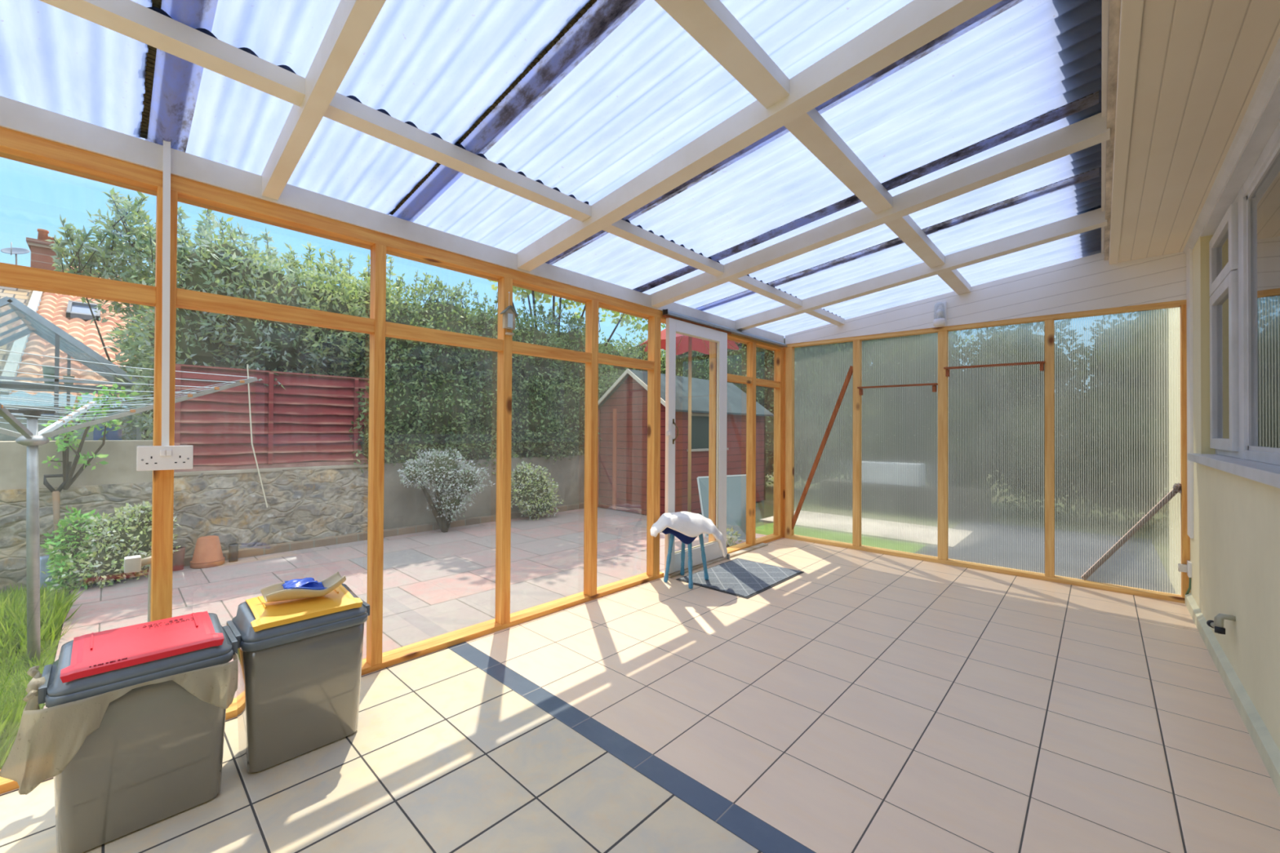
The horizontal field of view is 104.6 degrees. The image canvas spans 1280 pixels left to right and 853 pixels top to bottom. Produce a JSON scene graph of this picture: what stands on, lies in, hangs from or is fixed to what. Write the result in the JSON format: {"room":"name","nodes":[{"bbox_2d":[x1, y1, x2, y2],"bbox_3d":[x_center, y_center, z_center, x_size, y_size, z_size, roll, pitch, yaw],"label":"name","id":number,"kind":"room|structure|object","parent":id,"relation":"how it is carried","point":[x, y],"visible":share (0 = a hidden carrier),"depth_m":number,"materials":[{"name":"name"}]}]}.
{"room":"sunroom","nodes":[
{"label":"sunroom","id":0,"kind":"room"},
{"bbox_2d":[0,96,785,794],"bbox_3d":[-1.721,0.072,1.921,0.142,2.208,9.674,0,-1,43],"label":"wall","id":1,"kind":"structure","parent":0,"point":[31,135],"depth_m":2.37,"materials":[{"name":"brown wood"}]},
{"bbox_2d":[124,555,151,622],"bbox_3d":[-1.865,0.879,1.847,0.050,0.792,0.092,0,-1,43],"label":"box","id":2,"kind":"object","parent":1,"relation":"attached to","point":[131,563],"visible":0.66,"depth_m":1.83,"materials":[{"name":"grey plastic"}]},
{"bbox_2d":[136,445,193,471],"bbox_3d":[-1.735,0.114,1.808,0.046,0.088,0.148,0,-1,43],"label":"double socket","id":3,"kind":"object","parent":1,"relation":"attached to","point":[148,458],"visible":1,"depth_m":1.79,"materials":[{"name":"white plastic"}]},
{"bbox_2d":[160,449,165,456],"bbox_3d":[-1.726,0.096,1.788,0.004,0.022,0.014,0,-1,43],"label":"switch","id":4,"kind":"object","parent":3,"relation":"attached to","point":[162,452],"depth_m":1.79,"materials":[{"name":"white plastic"}]},
{"bbox_2d":[166,449,171,456],"bbox_3d":[-1.715,0.096,1.800,0.004,0.022,0.014,0,-1,43],"label":"switch","id":5,"kind":"object","parent":3,"relation":"attached to","point":[168,451],"depth_m":1.80,"materials":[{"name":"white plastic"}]},
{"bbox_2d":[161,140,170,445],"bbox_3d":[-1.744,-0.494,1.820,0.018,1.132,0.027,0,-1,43],"label":"conduit","id":6,"kind":"object","parent":1,"relation":"attached to","point":[166,145],"visible":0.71,"depth_m":1.81,"materials":[{"name":"white plastic"}]},
{"bbox_2d":[500,292,518,335],"bbox_3d":[-0.759,-0.657,2.870,0.040,0.254,0.096,0,-1,43],"label":"bird feeder","id":7,"kind":"object","parent":1,"relation":"attached to","point":[509,314],"visible":1,"depth_m":2.86,"materials":[{"name":"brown wood"}]},
{"bbox_2d":[664,317,727,573],"bbox_3d":[0.499,0.155,4.177,0.079,2.021,0.865,0,-1,43],"label":"door","id":8,"kind":"structure","parent":1,"relation":"in","point":[713,551],"depth_m":4.16,"materials":[{"name":"white paint"}]},
{"bbox_2d":[662,309,786,577],"bbox_3d":[0.879,0.141,4.584,0.084,2.104,2.002,0,-1,43],"label":"trim","id":9,"kind":"structure","parent":1,"relation":"attached to","point":[667,313],"depth_m":4.40,"materials":[{"name":"grey"}]},
{"bbox_2d":[0,0,1110,337],"bbox_3d":[-0.799,-1.153,1.129,2.765,0.445,9.800,0,-1,43],"label":"ceiling","id":10,"kind":"structure","parent":0,"point":[782,167],"depth_m":1.89,"materials":[{"name":"white paint"}]},
{"bbox_2d":[0,537,1279,852],"bbox_3d":[-0.582,1.184,0.854,3.220,0.060,9.680,0,-1,43],"label":"floor","id":11,"kind":"structure","parent":0,"point":[860,701],"depth_m":1.85,"materials":[{"name":"beige tile"}]},
{"bbox_2d":[0,611,238,852],"bbox_3d":[-1.503,0.887,1.466,0.330,0.534,0.480,0,-1,43],"label":"bin","id":12,"kind":"object","parent":11,"relation":"on","point":[130,734],"visible":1,"depth_m":1.39,"materials":[{"name":"grey plastic"}]},
{"bbox_2d":[226,583,369,773],"bbox_3d":[-1.250,0.891,1.825,0.276,0.534,0.408,0,-1,43],"label":"bin","id":13,"kind":"object","parent":11,"relation":"on","point":[300,660],"visible":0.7,"depth_m":1.73,"materials":[{"name":"grey plastic"}]},
{"bbox_2d":[260,571,346,602],"bbox_3d":[-1.234,0.596,1.821,0.254,0.070,0.117,1,-1,-42],"label":"scoop","id":14,"kind":"object","parent":13,"relation":"on","point":[295,588],"visible":1,"depth_m":1.80,"materials":[{"name":"beige plastic"}]},
{"bbox_2d":[663,533,708,588],"bbox_3d":[0.356,0.977,3.781,0.285,0.417,0.269,0,-1,43],"label":"stool","id":15,"kind":"object","parent":11,"relation":"on","point":[672,536],"visible":0.77,"depth_m":3.76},
{"bbox_2d":[662,527,697,544],"bbox_3d":[0.336,0.785,3.782,0.386,0.157,0.330,0,0,0],"label":"cloth","id":16,"kind":"object","parent":15,"relation":"on","point":[686,540],"visible":0.09,"depth_m":3.62,"materials":[{"name":"blue fabric"}]},
{"bbox_2d":[650,511,727,557],"bbox_3d":[0.357,0.794,3.697,0.560,0.296,0.346,0,0,0],"label":"cover","id":17,"kind":"object","parent":16,"relation":"on","point":[690,524],"visible":1,"depth_m":3.55,"materials":[{"name":"white fabric"}]},
{"bbox_2d":[675,558,804,599],"bbox_3d":[0.809,1.183,3.932,0.630,0.008,0.890,0,-1,43],"label":"door mat","id":18,"kind":"object","parent":11,"relation":"on","point":[743,578],"visible":1,"depth_m":3.86,"materials":[{"name":"grey fabric"}]},
{"bbox_2d":[784,252,1190,603],"bbox_3d":[2.674,-0.038,4.375,2.949,2.520,0.138,0,-1,43],"label":"wall","id":19,"kind":"structure","parent":0,"point":[1086,286],"depth_m":3.99,"materials":[{"name":"brown wood"}]},
{"bbox_2d":[933,302,946,327],"bbox_3d":[2.614,-0.982,4.316,0.093,0.215,0.101,0,-1,43],"label":"wall light","id":20,"kind":"object","parent":19,"relation":"attached to","point":[940,308],"visible":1,"depth_m":4.31,"materials":[{"name":"white plastic"}]},
{"bbox_2d":[1173,483,1182,493],"bbox_3d":[3.716,0.425,3.412,0.056,0.072,0.040,0,-1,43],"label":"crumpled wad","id":21,"kind":"object","parent":19,"relation":"attached to","point":[1177,487],"visible":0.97,"depth_m":3.41,"materials":[{"name":"grey paper"}]},
{"bbox_2d":[1177,560,1191,595],"bbox_3d":[3.679,1.022,3.316,0.090,0.237,0.088,0,-1,43],"label":"junction box","id":22,"kind":"object","parent":19,"relation":"attached to","point":[1187,568],"visible":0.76,"depth_m":3.32,"materials":[{"name":"white plastic"}]},
{"bbox_2d":[1117,0,1279,262],"bbox_3d":[0.403,-1.274,-0.085,0.530,0.070,9.600,0,-1,43],"label":"soffit","id":23,"kind":"structure","parent":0,"point":[1202,64],"depth_m":1.85,"materials":[{"name":"white wood"}]},
{"bbox_2d":[1168,76,1279,751],"bbox_3d":[0.995,-0.192,0.305,0.160,3.300,11.000,0,-1,43],"label":"wall","id":24,"kind":"structure","parent":0,"point":[1235,544],"depth_m":2.33,"materials":[{"name":"beige paint"}]},
{"bbox_2d":[1101,0,1143,264],"bbox_3d":[0.293,-1.339,0.101,0.545,0.218,9.720,0,-1,43],"label":"trim","id":25,"kind":"structure","parent":24,"relation":"attached to","point":[1122,20],"depth_m":1.87,"materials":[{"name":"white paint"}]},
{"bbox_2d":[1186,248,1193,538],"bbox_3d":[3.647,-0.227,3.279,0.016,1.910,0.165,0,-1,43],"label":"trim","id":26,"kind":"structure","parent":24,"relation":"attached to","point":[1189,328],"depth_m":3.23,"materials":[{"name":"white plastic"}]},
{"bbox_2d":[1206,613,1231,628],"bbox_3d":[2.697,0.905,2.296,0.064,0.092,0.110,0,-1,31],"label":"pipe stub","id":27,"kind":"object","parent":24,"relation":"attached to","point":[1212,624],"visible":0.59,"depth_m":2.30,"materials":[{"name":"beige paint"}]},
{"bbox_2d":[1214,613,1235,634],"bbox_3d":[2.644,0.896,2.232,0.068,0.090,0.037,0,-1,43],"label":"pipe stub","id":28,"kind":"object","parent":24,"relation":"attached to","point":[1219,628],"visible":0.97,"depth_m":2.24,"materials":[{"name":"beige paint"}]},
{"bbox_2d":[1182,37,1279,254],"bbox_3d":[0.449,-1.217,-0.146,0.040,0.046,9.575,0,-1,43],"label":"trim","id":29,"kind":"structure","parent":24,"relation":"attached to","point":[1271,74],"depth_m":2.03,"materials":[{"name":"white paint"}]},
{"bbox_2d":[1184,592,1279,795],"bbox_3d":[0.436,1.110,-0.162,0.025,0.082,9.580,0,-1,43],"label":"baseboard","id":30,"kind":"structure","parent":24,"relation":"attached to","point":[1268,751],"depth_m":2.04,"materials":[{"name":"paint"}]},
{"bbox_2d":[1187,121,1279,488],"bbox_3d":[2.220,-0.483,1.687,0.160,1.350,3.685,0,-1,43],"label":"window","id":31,"kind":"structure","parent":24,"relation":"in","point":[1244,248],"depth_m":2.31,"materials":[{"name":"white paint"}]},
{"label":"outside","id":32,"kind":"structure","parent":0,"visible":0},
{"bbox_2d":[10,459,1168,591],"bbox_3d":[-3.966,1.552,11.876,38.000,0.350,40.000,0,-1,43],"label":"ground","id":33,"kind":"structure","parent":32,"point":[1158,534],"depth_m":7.55,"materials":[{"name":"soil"}]},
{"bbox_2d":[40,505,111,592],"bbox_3d":[-4.482,0.983,3.977,0.460,0.716,0.463,0,-1,43],"label":"bush","id":34,"kind":"object","parent":33,"relation":"on","point":[67,536],"visible":0.59,"depth_m":3.88,"materials":[{"name":"green plant"}]},
{"bbox_2d":[41,500,181,592],"bbox_3d":[-4.335,0.999,4.091,0.632,0.732,0.788,0,-1,43],"label":"bush","id":35,"kind":"object","parent":33,"relation":"on","point":[128,535],"visible":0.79,"depth_m":4.00,"materials":[{"name":"green plant"}]},
{"bbox_2d":[0,440,584,592],"bbox_3d":[-5.246,0.784,3.819,0.355,1.335,12.450,0,-1,43],"label":"wall","id":36,"kind":"structure","parent":33,"relation":"on","point":[310,502],"depth_m":4.91,"materials":[{"name":"stone"}]},
{"bbox_2d":[40,383,139,489],"bbox_3d":[-4.606,0.073,4.147,0.325,0.902,0.581,0,-1,43],"label":"sapling","id":37,"kind":"object","parent":36,"relation":"on","point":[67,468],"visible":0.73,"depth_m":4.11,"materials":[{"name":"green plant"}]},
{"bbox_2d":[173,364,368,471],"bbox_3d":[-3.758,-0.071,5.321,0.077,1.017,1.840,0,-1,43],"label":"fence","id":38,"kind":"object","parent":36,"relation":"on","point":[309,419],"visible":0.73,"depth_m":5.17,"materials":[{"name":"red wood"}]},
{"bbox_2d":[246,364,267,507],"bbox_3d":[-3.881,0.095,4.997,0.231,1.452,0.051,0,0,0],"label":"cane","id":39,"kind":"object","parent":38,"relation":"attached to","point":[246,364],"visible":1,"depth_m":4.99,"materials":[{"name":"beige"}]},
{"bbox_2d":[131,502,584,573],"bbox_3d":[-2.743,1.358,6.167,0.115,0.255,5.690,0,-1,43],"label":"brick edging","id":40,"kind":"object","parent":33,"relation":"on","point":[330,540],"visible":0.04,"depth_m":5.56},
{"bbox_2d":[583,389,585,502],"bbox_3d":[-0.887,0.324,8.252,0.070,2.020,0.070,0,-1,43],"label":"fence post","id":41,"kind":"object","parent":33,"relation":"on","point":[584,389],"visible":0.1,"depth_m":8.24,"materials":[{"name":"brown wood"}]},
{"bbox_2d":[597,368,773,516],"bbox_3d":[0.810,0.235,8.694,1.810,2.225,2.970,0,-1,43],"label":"garden shed","id":42,"kind":"object","parent":33,"relation":"on","point":[622,424],"visible":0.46,"depth_m":7.81,"materials":[{"name":"wood"}]},
{"bbox_2d":[660,323,975,493],"bbox_3d":[3.644,-0.831,11.382,7.044,5.015,3.049,0,-1,24],"label":"hedge","id":43,"kind":"object","parent":33,"relation":"on","point":[820,371],"visible":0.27,"depth_m":10.59,"materials":[{"name":"green plant"}]},
{"bbox_2d":[820,478,991,522],"bbox_3d":[4.202,1.241,8.028,2.400,0.600,0.500,0,-1,43],"label":"wall","id":44,"kind":"structure","parent":33,"relation":"on","point":[973,504],"depth_m":7.70,"materials":[{"name":"grey"}]},
{"bbox_2d":[861,461,925,486],"bbox_3d":[4.103,0.766,8.127,0.960,0.349,0.400,0,-1,43],"label":"planter","id":45,"kind":"object","parent":44,"relation":"on","point":[897,473],"visible":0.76,"depth_m":7.92,"materials":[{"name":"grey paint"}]},
{"bbox_2d":[826,318,1114,519],"bbox_3d":[5.401,-0.169,8.382,4.160,3.652,2.215,0,-1,37],"label":"hedge","id":46,"kind":"object","parent":33,"relation":"on","point":[997,414],"visible":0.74,"depth_m":7.84,"materials":[{"name":"green plant"}]},
{"bbox_2d":[1057,308,1168,526],"bbox_3d":[7.809,-0.178,6.352,4.416,3.798,2.373,0,-1,39],"label":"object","id":47,"kind":"structure","parent":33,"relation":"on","point":[1131,419],"depth_m":6.82,"materials":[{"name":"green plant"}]},
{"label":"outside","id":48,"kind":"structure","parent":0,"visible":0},
{"bbox_2d":[755,522,926,553],"bbox_3d":[2.145,1.431,5.856,1.950,0.160,1.280,0,-1,43],"label":"lawn","id":49,"kind":"structure","parent":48,"point":[767,529],"depth_m":5.99,"materials":[{"name":"green plant"}]},
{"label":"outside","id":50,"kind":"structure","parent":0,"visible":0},
{"bbox_2d":[0,579,84,769],"bbox_3d":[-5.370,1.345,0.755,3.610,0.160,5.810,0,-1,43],"label":"lawn","id":51,"kind":"structure","parent":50,"point":[52,651],"depth_m":2.72,"materials":[{"name":"green plant"}]},
{"bbox_2d":[40,473,67,591],"bbox_3d":[-4.678,0.843,3.979,0.204,0.908,0.210,0,-1,43],"label":"spade","id":52,"kind":"object","parent":51,"relation":"on","point":[55,494],"visible":0.32,"depth_m":3.99,"materials":[{"name":"brown wood"}]},
{"bbox_2d":[0,349,257,666],"bbox_3d":[-3.308,0.521,2.696,1.407,1.706,1.407,0,0,10],"label":"rotary airer","id":53,"kind":"object","parent":51,"relation":"on","point":[30,437],"visible":0.92,"depth_m":2.67,"materials":[{"name":"metal"}]},
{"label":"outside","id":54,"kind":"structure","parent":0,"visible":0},
{"bbox_2d":[759,510,973,547],"bbox_3d":[3.008,1.434,6.746,2.400,0.180,1.200,0,-1,43],"label":"path","id":55,"kind":"structure","parent":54,"point":[895,531],"depth_m":6.51,"materials":[{"name":"concrete"}]},
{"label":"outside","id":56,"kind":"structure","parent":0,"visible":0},
{"bbox_2d":[43,507,766,708],"bbox_3d":[-1.417,1.393,4.931,3.520,0.180,5.690,0,-1,43],"label":"patio","id":57,"kind":"structure","parent":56,"point":[436,583],"depth_m":4.30,"materials":[{"name":"stone"}]},
{"bbox_2d":[172,546,185,571],"bbox_3d":[-4.151,1.186,4.432,0.108,0.195,0.108,0,-1,43],"label":"pot","id":58,"kind":"object","parent":57,"relation":"on","point":[178,556],"visible":0.65,"depth_m":4.41,"materials":[{"name":"ceramic"}]},
{"bbox_2d":[189,535,225,568],"bbox_3d":[-4.007,1.154,4.586,0.250,0.262,0.250,0,-1,43],"label":"terracotta pot","id":59,"kind":"object","parent":57,"relation":"on","point":[207,553],"visible":1,"depth_m":4.52,"materials":[{"name":"orange ceramic"}]},
{"bbox_2d":[228,542,238,562],"bbox_3d":[-3.881,1.205,4.721,0.075,0.165,0.076,0,-1,43],"label":"beaker","id":60,"kind":"object","parent":57,"relation":"on","point":[233,548],"visible":1,"depth_m":4.70,"materials":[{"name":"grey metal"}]},
{"bbox_2d":[396,446,495,532],"bbox_3d":[-2.375,0.786,6.133,0.653,1.073,1.173,0,-1,43],"label":"bush","id":61,"kind":"object","parent":57,"relation":"on","point":[456,482],"visible":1,"depth_m":6.01,"materials":[{"name":"green plant"}]},
{"bbox_2d":[511,461,564,519],"bbox_3d":[-1.521,0.914,7.085,0.614,0.858,0.878,0,-1,36],"label":"bush","id":62,"kind":"object","parent":57,"relation":"on","point":[531,491],"visible":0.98,"depth_m":6.96,"materials":[{"name":"green plant"}]},
{"bbox_2d":[640,328,740,512],"bbox_3d":[0.687,-0.089,6.825,1.349,2.840,1.349,0,0,9],"label":"parasol","id":63,"kind":"object","parent":57,"relation":"on","point":[684,344],"visible":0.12,"depth_m":6.82,"materials":[{"name":"red fabric"}]},
{"bbox_2d":[697,474,746,541],"bbox_3d":[1.015,0.966,6.030,0.703,0.750,0.535,0,0,13],"label":"sheet","id":64,"kind":"object","parent":57,"relation":"on","point":[735,484],"visible":0.41,"depth_m":6.07,"materials":[{"name":"grey plastic"}]},
{"bbox_2d":[726,526,742,547],"bbox_3d":[0.917,1.169,4.996,0.242,0.342,0.294,0,0,8],"label":"weed","id":65,"kind":"object","parent":57,"relation":"on","point":[729,537],"visible":0.57,"depth_m":4.99,"materials":[{"name":"green plant"}]},
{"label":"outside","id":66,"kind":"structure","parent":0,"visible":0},
{"bbox_2d":[914,520,1176,594],"bbox_3d":[4.299,1.435,5.351,1.890,0.170,3.480,0,-1,43],"label":"terrace","id":67,"kind":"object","parent":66,"point":[1136,563],"visible":0.36,"depth_m":5.25,"materials":[{"name":"stone"}]},
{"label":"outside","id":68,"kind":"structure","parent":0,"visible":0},
{"bbox_2d":[192,451,580,466],"bbox_3d":[-14.075,0.852,11.737,23.400,1.230,26.000,0,-1,43],"label":"ground","id":69,"kind":"structure","parent":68,"point":[571,451],"depth_m":5.71,"materials":[{"name":"soil"}]},
{"bbox_2d":[0,296,142,440],"bbox_3d":[-7.125,-0.535,5.704,2.250,1.523,1.890,0,-1,43],"label":"greenhouse","id":70,"kind":"object","parent":69,"relation":"on","point":[36,323],"visible":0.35,"depth_m":5.52,"materials":[{"name":"metal"}]},
{"bbox_2d":[0,413,62,417],"bbox_3d":[-7.060,-0.131,5.296,0.850,0.030,1.100,0,-1,43],"label":"shelf","id":71,"kind":"object","parent":70,"relation":"attached to","point":[46,415],"depth_m":5.37,"materials":[{"name":"white metal"}]},
{"bbox_2d":[41,365,54,383],"bbox_3d":[-6.602,-0.570,5.531,0.114,0.205,0.116,0,-1,43],"label":"pot","id":72,"kind":"object","parent":70,"relation":"on","point":[47,371],"visible":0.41,"depth_m":5.50,"materials":[{"name":"green plastic"}]},
{"bbox_2d":[0,381,126,392],"bbox_3d":[-6.881,-0.456,5.489,0.850,0.025,1.620,0,-1,43],"label":"shelf","id":73,"kind":"object","parent":70,"relation":"attached to","point":[2,384],"depth_m":5.56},
{"bbox_2d":[62,375,74,384],"bbox_3d":[-6.507,-0.521,5.633,0.093,0.110,0.094,0,-1,43],"label":"pot","id":74,"kind":"object","parent":70,"relation":"on","point":[68,376],"visible":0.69,"depth_m":5.61,"materials":[{"name":"beige ceramic"}]},
{"bbox_2d":[63,394,80,437],"bbox_3d":[-5.967,-0.056,5.185,0.028,0.575,0.138,0,-1,43],"label":"wooden stake","id":75,"kind":"object","parent":69,"relation":"on","point":[76,401],"visible":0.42,"depth_m":5.20,"materials":[{"name":"brown wood"}]},
{"bbox_2d":[0,228,183,439],"bbox_3d":[-11.123,-1.718,8.530,6.500,4.750,9.280,0,-1,43],"label":"house","id":76,"kind":"structure","parent":69,"relation":"on","point":[68,313],"depth_m":8.63,"materials":[{"name":"orange tile"}]},
{"bbox_2d":[0,242,30,265],"bbox_3d":[-12.223,-3.253,9.676,0.287,0.631,0.365,0,-1,43],"label":"satellite dish","id":77,"kind":"object","parent":76,"relation":"attached to","point":[15,251],"visible":0.99,"depth_m":9.70,"materials":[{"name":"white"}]},
{"bbox_2d":[36,228,48,240],"bbox_3d":[-12.424,-3.961,10.292,0.158,0.250,0.158,0,-1,43],"label":"chimney pot","id":78,"kind":"object","parent":76,"relation":"on","point":[42,234],"depth_m":10.25,"materials":[{"name":"ceramic"}]},
{"bbox_2d":[93,426,122,439],"bbox_3d":[-6.116,0.117,5.684,0.300,0.230,0.220,0,-1,43],"label":"crate","id":79,"kind":"object","parent":69,"relation":"on","point":[111,435],"visible":0.39,"depth_m":5.59,"materials":[{"name":"blue plastic"}]},
{"bbox_2d":[44,186,181,439],"bbox_3d":[-6.040,-1.223,5.915,1.318,3.385,1.360,0,-1,43],"label":"feathery tree","id":80,"kind":"object","parent":69,"relation":"on","point":[121,249],"visible":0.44,"depth_m":5.80,"materials":[{"name":"green plant"}]},
{"bbox_2d":[102,205,336,435],"bbox_3d":[-4.429,-1.005,5.525,1.777,2.982,2.166,0,-1,43],"label":"shrub","id":81,"kind":"object","parent":69,"relation":"on","point":[206,339],"visible":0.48,"depth_m":5.17,"materials":[{"name":"green plant"}]},
{"bbox_2d":[281,240,423,385],"bbox_3d":[-3.609,-0.894,6.194,1.488,2.790,1.716,0,-1,39],"label":"shrub","id":82,"kind":"object","parent":69,"relation":"on","point":[348,298],"visible":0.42,"depth_m":5.77,"materials":[{"name":"green plant"}]},
{"bbox_2d":[338,270,529,479],"bbox_3d":[-2.678,-0.698,6.739,1.279,3.017,2.676,0,-1,43],"label":"clipped hedge","id":83,"kind":"object","parent":69,"relation":"on","point":[451,401],"visible":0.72,"depth_m":6.43,"materials":[{"name":"green plant"}]},
{"bbox_2d":[511,294,621,464],"bbox_3d":[-1.261,-0.562,8.427,1.357,3.010,3.149,0,-1,35],"label":"clipped hedge","id":84,"kind":"object","parent":69,"relation":"on","point":[551,423],"visible":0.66,"depth_m":7.73,"materials":[{"name":"green plant"}]},
{"bbox_2d":[487,279,648,353],"bbox_3d":[-1.027,-1.627,8.867,2.151,4.519,4.599,0,-1,43],"label":"maple tree","id":85,"kind":"object","parent":69,"relation":"on","point":[537,295],"visible":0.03,"depth_m":9.11,"materials":[{"name":"green plant"}]},
{"bbox_2d":[598,326,709,382],"bbox_3d":[0.141,-0.523,11.131,4.206,3.374,2.227,1,-1,-35],"label":"clipped hedge","id":86,"kind":"object","parent":69,"relation":"on","point":[699,370],"visible":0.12,"depth_m":10.82,"materials":[{"name":"green plant"}]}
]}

